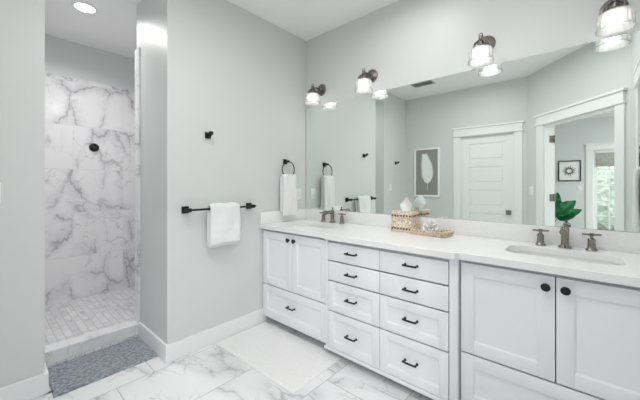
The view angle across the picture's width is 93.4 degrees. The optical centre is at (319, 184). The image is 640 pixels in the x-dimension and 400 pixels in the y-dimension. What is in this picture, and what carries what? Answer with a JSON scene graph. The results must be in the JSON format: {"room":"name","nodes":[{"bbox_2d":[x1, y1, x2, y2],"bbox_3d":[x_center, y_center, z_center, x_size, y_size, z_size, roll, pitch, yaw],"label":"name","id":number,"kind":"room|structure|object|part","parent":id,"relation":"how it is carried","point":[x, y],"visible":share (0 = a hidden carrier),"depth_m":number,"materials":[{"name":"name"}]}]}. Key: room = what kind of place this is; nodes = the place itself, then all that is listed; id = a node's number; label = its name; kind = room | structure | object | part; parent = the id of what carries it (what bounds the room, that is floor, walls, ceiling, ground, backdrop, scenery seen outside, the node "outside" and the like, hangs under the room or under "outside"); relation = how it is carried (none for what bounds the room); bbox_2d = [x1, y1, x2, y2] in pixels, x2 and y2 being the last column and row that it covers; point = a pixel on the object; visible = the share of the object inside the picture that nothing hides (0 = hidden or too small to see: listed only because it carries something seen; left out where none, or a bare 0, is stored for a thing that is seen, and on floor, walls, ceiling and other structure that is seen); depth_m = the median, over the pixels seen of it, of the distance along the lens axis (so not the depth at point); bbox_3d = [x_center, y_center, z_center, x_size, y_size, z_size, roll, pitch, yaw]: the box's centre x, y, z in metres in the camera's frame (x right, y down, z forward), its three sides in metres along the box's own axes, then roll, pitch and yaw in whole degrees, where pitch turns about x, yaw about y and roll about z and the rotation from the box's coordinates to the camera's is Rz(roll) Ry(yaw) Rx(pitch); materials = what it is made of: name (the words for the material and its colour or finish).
{"room":"bathroom","nodes":[
{"label":"bathroom","id":0,"kind":"room"},
{"bbox_2d":[0,0,44,387],"bbox_3d":[-2.095,-0.131,1.595,0.400,2.755,0.904,0,0,41],"label":"wall","id":1,"kind":"structure","parent":0,"point":[22,22],"depth_m":1.73,"materials":[{"name":"white paint"}]},
{"bbox_2d":[0,372,48,399],"bbox_3d":[-1.894,1.185,1.509,0.016,0.125,0.800,0,0,41],"label":"baseboard","id":2,"kind":"structure","parent":1,"relation":"attached to","point":[33,387],"depth_m":1.74,"materials":[{"name":"white paint"}]},
{"bbox_2d":[45,34,134,90],"bbox_3d":[-2.610,-0.131,3.277,0.120,2.755,2.100,0,0,41],"label":"wall","id":3,"kind":"structure","parent":0,"point":[63,57],"depth_m":3.28,"materials":[{"name":"white paint"}]},
{"bbox_2d":[45,72,134,305],"bbox_3d":[-2.577,0.046,3.215,0.012,2.342,1.710,0,0,41],"label":"wall tile","id":4,"kind":"object","parent":3,"relation":"attached to","point":[90,195],"depth_m":3.27,"materials":[{"name":"stone"}]},
{"bbox_2d":[89,143,98,151],"bbox_3d":[-2.464,-0.408,3.295,0.050,0.092,0.092,0,0,41],"label":"shower valve","id":5,"kind":"object","parent":3,"relation":"attached to","point":[93,147],"visible":1,"depth_m":3.29,"materials":[{"name":"black metal"}]},
{"bbox_2d":[137,0,305,343],"bbox_3d":[-0.841,-0.131,2.847,0.620,2.755,1.400,0,0,41],"label":"wall","id":6,"kind":"structure","parent":0,"point":[219,67],"depth_m":2.40,"materials":[{"name":"white paint"}]},
{"bbox_2d":[135,47,139,323],"bbox_3d":[-1.292,0.046,2.749,0.097,2.342,0.680,0,0,41],"label":"trim","id":7,"kind":"structure","parent":6,"relation":"attached to","point":[137,51],"depth_m":2.48,"materials":[{"name":"stone"}]},
{"bbox_2d":[139,322,166,361],"bbox_3d":[-1.275,1.185,2.286,0.528,0.125,0.016,0,0,41],"label":"baseboard","id":8,"kind":"structure","parent":6,"relation":"attached to","point":[153,341],"depth_m":2.26,"materials":[{"name":"white paint"}]},
{"bbox_2d":[205,131,212,138],"bbox_3d":[-0.849,-0.382,2.320,0.066,0.050,0.048,0,0,41],"label":"robe hook","id":9,"kind":"object","parent":6,"relation":"attached to","point":[208,135],"visible":1,"depth_m":2.32,"materials":[{"name":"black metal"}]},
{"bbox_2d":[165,308,266,363],"bbox_3d":[-0.785,1.185,2.430,0.016,0.125,0.881,0,0,41],"label":"baseboard","id":10,"kind":"structure","parent":6,"relation":"attached to","point":[175,350],"depth_m":2.35,"materials":[{"name":"white paint"}]},
{"bbox_2d":[182,203,255,213],"bbox_3d":[-0.777,0.185,2.391,0.078,0.052,0.616,0,0,41],"label":"towel rail","id":11,"kind":"object","parent":6,"relation":"attached to","point":[185,209],"visible":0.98,"depth_m":2.23,"materials":[{"name":"black metal"}]},
{"bbox_2d":[207,202,240,247],"bbox_3d":[-0.754,0.312,2.376,0.095,0.345,0.263,0,0,41],"label":"bath towel","id":12,"kind":"object","parent":11,"relation":"hanging from","point":[223,219],"visible":1,"depth_m":2.33,"materials":[{"name":"white fabric"}]},
{"bbox_2d":[282,159,294,173],"bbox_3d":[-0.320,-0.154,2.920,0.062,0.185,0.166,0,0,41],"label":"towel ring","id":13,"kind":"object","parent":6,"relation":"attached to","point":[285,161],"visible":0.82,"depth_m":2.92,"materials":[{"name":"black metal"}]},
{"bbox_2d":[280,174,297,215],"bbox_3d":[-0.300,0.097,2.903,0.076,0.405,0.201,0,0,41],"label":"hand towel","id":14,"kind":"object","parent":13,"relation":"hanging from","point":[288,186],"visible":1,"depth_m":2.86,"materials":[{"name":"white fabric"}]},
{"bbox_2d":[297,188,300,199],"bbox_3d":[-0.218,0.097,3.077,0.008,0.116,0.072,0,0,41],"label":"outlet","id":15,"kind":"object","parent":6,"relation":"attached to","point":[298,189],"visible":0.84,"depth_m":3.08,"materials":[{"name":"white plastic"}]},
{"bbox_2d":[45,0,397,58],"bbox_3d":[-0.865,-1.568,-0.403,7.750,0.120,6.700,0,0,41],"label":"ceiling","id":16,"kind":"structure","parent":0,"point":[113,29],"depth_m":2.70,"materials":[{"name":"white paint"}]},
{"bbox_2d":[71,1,97,13],"bbox_3d":[-1.999,-1.504,2.563,0.182,0.007,0.182,0,0,41],"label":"recessed light","id":17,"kind":"object","parent":16,"relation":"in","point":[84,7],"visible":1,"depth_m":2.56,"materials":[{"name":"white plastic"}]},
{"bbox_2d":[32,286,432,399],"bbox_3d":[-0.846,1.282,1.830,4.540,0.130,2.930,0,0,41],"label":"floor","id":18,"kind":"structure","parent":0,"point":[211,372],"depth_m":1.96,"materials":[{"name":"stone"}]},
{"bbox_2d":[45,320,138,364],"bbox_3d":[-1.718,1.191,2.277,0.120,0.112,0.592,0,0,41],"label":"shower curb","id":19,"kind":"object","parent":18,"relation":"on","point":[54,352],"visible":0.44,"depth_m":2.23,"materials":[{"name":"stone"}]},
{"bbox_2d":[47,337,157,397],"bbox_3d":[-1.512,1.238,2.106,0.403,0.015,0.577,0,0,41],"label":"rug","id":20,"kind":"object","parent":18,"relation":"on","point":[70,375],"visible":0.98,"depth_m":2.06,"materials":[{"name":"grey fabric"}]},
{"bbox_2d":[216,322,341,393],"bbox_3d":[-0.329,1.240,2.260,0.866,0.013,0.491,0,0,41],"label":"bath mat","id":21,"kind":"object","parent":18,"relation":"on","point":[288,360],"visible":1,"depth_m":2.19,"materials":[{"name":"white fabric"}]},
{"bbox_2d":[263,229,325,342],"bbox_3d":[-0.057,0.822,2.679,0.768,0.849,0.604,0,0,41],"label":"base cabinet","id":22,"kind":"object","parent":18,"relation":"on","point":[294,265],"visible":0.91,"depth_m":2.45,"materials":[{"name":"white paint"}]},
{"bbox_3d":[-0.369,0.649,2.614,0.376,0.468,0.020,0,0,41],"label":"door","id":23,"kind":"part","parent":22,"relation":"part of","materials":[{"name":"white paint"}]},
{"bbox_3d":[-0.227,1.029,2.488,0.756,0.272,0.020,0,0,41],"label":"drawer","id":24,"kind":"part","parent":22,"relation":"part of","materials":[{"name":"white paint"}]},
{"bbox_3d":[-0.221,1.175,2.494,0.768,0.015,0.024,0,0,41],"label":"rail","id":25,"kind":"part","parent":22,"relation":"part of","materials":[{"name":"white paint"}]},
{"bbox_3d":[-0.084,0.649,2.362,0.376,0.468,0.020,0,0,41],"label":"door","id":26,"kind":"part","parent":22,"relation":"part of","materials":[{"name":"white paint"}]},
{"bbox_2d":[324,240,460,399],"bbox_3d":[0.566,0.822,2.112,0.928,0.849,0.629,0,0,41],"label":"base cabinet","id":27,"kind":"object","parent":18,"relation":"on","point":[396,315],"visible":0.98,"depth_m":1.83,"materials":[{"name":"white paint"}]},
{"bbox_3d":[0.204,1.041,2.036,0.090,0.016,0.036,0,0,41],"label":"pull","id":28,"kind":"part","parent":27,"relation":"part of","materials":[{"name":"black metal"}]},
{"bbox_3d":[0.204,0.617,2.036,0.090,0.016,0.036,0,0,41],"label":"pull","id":29,"kind":"part","parent":27,"relation":"part of","materials":[{"name":"black metal"}]},
{"bbox_3d":[0.223,1.042,2.057,0.420,0.257,0.020,0,0,41],"label":"drawer","id":30,"kind":"part","parent":27,"relation":"part of","materials":[{"name":"white paint"}]},
{"bbox_3d":[0.223,0.800,2.057,0.420,0.208,0.020,0,0,41],"label":"drawer","id":31,"kind":"part","parent":27,"relation":"part of","materials":[{"name":"white paint"}]},
{"bbox_3d":[0.223,0.621,2.057,0.420,0.134,0.020,0,0,41],"label":"drawer","id":32,"kind":"part","parent":27,"relation":"part of","materials":[{"name":"white paint"}]},
{"bbox_3d":[0.223,0.482,2.057,0.420,0.125,0.020,0,0,41],"label":"drawer","id":33,"kind":"part","parent":27,"relation":"part of","materials":[{"name":"white paint"}]},
{"bbox_3d":[0.389,1.185,1.913,0.928,0.020,0.036,0,0,41],"label":"rail","id":34,"kind":"part","parent":27,"relation":"part of","materials":[{"name":"white paint"}]},
{"bbox_3d":[0.523,1.041,1.754,0.090,0.016,0.036,0,0,41],"label":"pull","id":35,"kind":"part","parent":27,"relation":"part of","materials":[{"name":"black metal"}]},
{"bbox_3d":[0.523,0.793,1.754,0.090,0.016,0.036,0,0,41],"label":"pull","id":36,"kind":"part","parent":27,"relation":"part of","materials":[{"name":"black metal"}]},
{"bbox_3d":[0.523,0.617,1.754,0.090,0.016,0.036,0,0,41],"label":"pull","id":37,"kind":"part","parent":27,"relation":"part of","materials":[{"name":"black metal"}]},
{"bbox_3d":[0.523,0.473,1.754,0.090,0.016,0.036,0,0,41],"label":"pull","id":38,"kind":"part","parent":27,"relation":"part of","materials":[{"name":"black metal"}]},
{"bbox_3d":[0.541,1.042,1.775,0.422,0.257,0.020,0,0,41],"label":"drawer","id":39,"kind":"part","parent":27,"relation":"part of","materials":[{"name":"white paint"}]},
{"bbox_3d":[0.541,0.800,1.775,0.422,0.208,0.020,0,0,41],"label":"drawer","id":40,"kind":"part","parent":27,"relation":"part of","materials":[{"name":"white paint"}]},
{"bbox_3d":[0.541,0.621,1.775,0.422,0.134,0.020,0,0,41],"label":"drawer","id":41,"kind":"part","parent":27,"relation":"part of","materials":[{"name":"white paint"}]},
{"bbox_3d":[0.541,0.482,1.775,0.422,0.125,0.020,0,0,41],"label":"drawer","id":42,"kind":"part","parent":27,"relation":"part of","materials":[{"name":"white paint"}]},
{"bbox_2d":[260,208,639,287],"bbox_3d":[0.589,0.323,2.097,2.513,0.144,0.628,0,0,41],"label":"countertop","id":43,"kind":"structure","parent":27,"relation":"on","point":[492,243],"depth_m":1.80,"materials":[{"name":"stone"}]},
{"bbox_2d":[307,225,328,227],"bbox_3d":[-0.028,0.467,2.682,0.515,0.142,0.320,0,0,41],"label":"sink","id":44,"kind":"object","parent":43,"relation":"in","point":[307,225],"visible":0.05,"depth_m":2.88,"materials":[{"name":"white ceramic"}]},
{"bbox_2d":[320,207,345,223],"bbox_3d":[0.089,0.285,2.799,0.304,0.143,0.148,0,0,41],"label":"faucet","id":45,"kind":"object","parent":43,"relation":"on","point":[332,211],"visible":1,"depth_m":2.80,"materials":[{"name":"silver metal"}]},
{"bbox_3d":[0.089,0.296,2.799,0.065,0.120,0.148,0,0,41],"label":"spout","id":46,"kind":"part","parent":45,"relation":"part of","materials":[{"name":"silver metal"}]},
{"bbox_3d":[0.201,0.317,2.756,0.053,0.080,0.053,0,0,41],"label":"handle","id":47,"kind":"part","parent":45,"relation":"part of","materials":[{"name":"silver metal"}]},
{"bbox_2d":[391,210,418,232],"bbox_3d":[0.651,0.279,2.311,0.172,0.154,0.140,0,0,41],"label":"tissue box cover","id":48,"kind":"object","parent":43,"relation":"on","point":[401,221],"visible":0.84,"depth_m":2.26,"materials":[{"name":"brown"}]},
{"bbox_3d":[0.651,0.205,2.311,0.164,0.006,0.132,0,0,41],"label":"woven lid","id":49,"kind":"part","parent":48,"relation":"part of","materials":[{"name":"beige wicker"}]},
{"bbox_2d":[400,197,411,210],"bbox_3d":[0.663,0.155,2.293,0.044,0.126,0.100,0,0,-32],"label":"tissue","id":50,"kind":"object","parent":48,"relation":"in","point":[406,205],"visible":0.88,"depth_m":2.31,"materials":[{"name":"white paper"}]},
{"bbox_2d":[410,227,453,237],"bbox_3d":[0.793,0.338,2.146,0.160,0.037,0.260,0,0,-43],"label":"tray","id":51,"kind":"object","parent":43,"relation":"on","point":[443,233],"visible":0.95,"depth_m":2.09,"materials":[{"name":"wicker"}]},
{"bbox_2d":[422,219,440,231],"bbox_3d":[0.793,0.298,2.154,0.130,0.099,0.127,0,0,41],"label":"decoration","id":52,"kind":"object","parent":51,"relation":"on","point":[431,225],"visible":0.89,"depth_m":2.13,"materials":[{"name":"white plant"}]},
{"bbox_2d":[511,251,617,290],"bbox_3d":[1.240,0.467,1.560,0.507,0.142,0.320,0,0,41],"label":"sink","id":53,"kind":"object","parent":43,"relation":"in","point":[518,252],"visible":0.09,"depth_m":1.65,"materials":[{"name":"white ceramic"}]},
{"bbox_2d":[532,222,601,251],"bbox_3d":[1.359,0.285,1.675,0.304,0.143,0.148,0,0,41],"label":"faucet","id":54,"kind":"object","parent":43,"relation":"on","point":[564,231],"visible":1,"depth_m":1.69,"materials":[{"name":"silver metal"}]},
{"bbox_3d":[1.303,0.317,1.781,0.053,0.080,0.053,0,0,41],"label":"handle","id":55,"kind":"part","parent":54,"relation":"part of","materials":[{"name":"silver metal"}]},
{"bbox_3d":[1.303,0.270,1.781,0.080,0.018,0.045,0,0,41],"label":"lever","id":56,"kind":"part","parent":54,"relation":"part of","materials":[{"name":"silver metal"}]},
{"bbox_3d":[1.359,0.296,1.675,0.065,0.120,0.148,0,0,41],"label":"spout","id":57,"kind":"part","parent":54,"relation":"part of","materials":[{"name":"silver metal"}]},
{"bbox_3d":[1.471,0.317,1.632,0.053,0.080,0.053,0,0,41],"label":"handle","id":58,"kind":"part","parent":54,"relation":"part of","materials":[{"name":"silver metal"}]},
{"bbox_3d":[1.471,0.270,1.632,0.080,0.018,0.045,0,0,41],"label":"lever","id":59,"kind":"part","parent":54,"relation":"part of","materials":[{"name":"silver metal"}]},
{"bbox_2d":[461,260,639,399],"bbox_3d":[1.227,0.822,1.543,0.811,0.849,0.604,0,0,41],"label":"base cabinet","id":60,"kind":"object","parent":18,"relation":"on","point":[522,338],"visible":0.99,"depth_m":1.37,"materials":[{"name":"white paint"}]},
{"bbox_3d":[0.907,0.649,1.485,0.397,0.468,0.020,0,0,41],"label":"door","id":61,"kind":"part","parent":60,"relation":"part of","materials":[{"name":"white paint"}]},
{"bbox_3d":[1.058,1.029,1.351,0.799,0.272,0.020,0,0,41],"label":"drawer","id":62,"kind":"part","parent":60,"relation":"part of","materials":[{"name":"white paint"}]},
{"bbox_3d":[1.016,0.462,1.357,0.037,0.037,0.026,0,0,41],"label":"knob","id":63,"kind":"part","parent":60,"relation":"part of","materials":[{"name":"black metal"}]},
{"bbox_3d":[1.069,0.462,1.311,0.037,0.037,0.026,0,0,41],"label":"knob","id":64,"kind":"part","parent":60,"relation":"part of","materials":[{"name":"black metal"}]},
{"bbox_3d":[1.208,0.649,1.218,0.397,0.468,0.020,0,0,41],"label":"door","id":65,"kind":"part","parent":60,"relation":"part of","materials":[{"name":"white paint"}]},
{"bbox_2d":[306,0,639,232],"bbox_3d":[0.657,-0.131,2.536,3.235,2.755,0.120,0,0,41],"label":"wall","id":66,"kind":"structure","parent":0,"point":[407,42],"depth_m":2.27,"materials":[{"name":"white paint"}]},
{"bbox_2d":[305,84,325,104],"bbox_3d":[-0.053,-0.898,2.945,0.154,0.216,0.208,0,0,41],"label":"wall sconce","id":67,"kind":"object","parent":66,"relation":"attached to","point":[313,97],"visible":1,"depth_m":2.92,"materials":[{"name":"silver metal"}]},
{"bbox_3d":[-0.071,-0.835,2.924,0.154,0.090,0.152,0,0,41],"label":"lamp shade","id":68,"kind":"part","parent":67,"relation":"part of","materials":[{"name":"clear glass"}]},
{"bbox_2d":[354,68,377,92],"bbox_3d":[0.385,-0.898,2.557,0.154,0.216,0.208,0,0,41],"label":"wall sconce","id":69,"kind":"object","parent":66,"relation":"attached to","point":[363,84],"visible":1,"depth_m":2.52,"materials":[{"name":"silver metal"}]},
{"bbox_3d":[0.367,-0.835,2.537,0.154,0.090,0.152,0,0,41],"label":"lamp shade","id":70,"kind":"part","parent":69,"relation":"part of","materials":[{"name":"clear glass"}]},
{"bbox_2d":[306,31,639,232],"bbox_3d":[0.793,-0.278,2.329,2.512,1.053,0.009,0,0,41],"label":"mirror","id":71,"kind":"object","parent":66,"relation":"attached to","point":[552,138],"visible":0.95,"depth_m":1.97,"materials":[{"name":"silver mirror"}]},
{"bbox_2d":[306,209,639,253],"bbox_3d":[0.791,0.303,2.325,2.473,0.106,0.018,0,0,41],"label":"backsplash","id":72,"kind":"structure","parent":66,"relation":"attached to","point":[620,241],"depth_m":1.93,"materials":[{"name":"stone"}]},
{"bbox_2d":[468,33,495,66],"bbox_3d":[1.056,-0.898,1.964,0.154,0.216,0.208,0,0,41],"label":"wall sconce","id":73,"kind":"object","parent":66,"relation":"attached to","point":[482,54],"visible":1,"depth_m":1.93,"materials":[{"name":"silver metal"}]},
{"bbox_3d":[1.037,-0.835,1.944,0.154,0.090,0.152,0,0,41],"label":"lamp shade","id":74,"kind":"part","parent":73,"relation":"part of","materials":[{"name":"clear glass"}]},
{"bbox_2d":[595,0,636,36],"bbox_3d":[1.520,-0.898,1.554,0.154,0.216,0.208,0,0,41],"label":"wall sconce","id":75,"kind":"object","parent":66,"relation":"attached to","point":[615,16],"visible":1,"depth_m":1.51,"materials":[{"name":"silver metal"}]},
{"bbox_3d":[1.502,-0.832,1.533,0.060,0.059,0.060,0,0,41],"label":"bulb","id":76,"kind":"part","parent":75,"relation":"part of","materials":[{"name":"white glass"}]}
]}

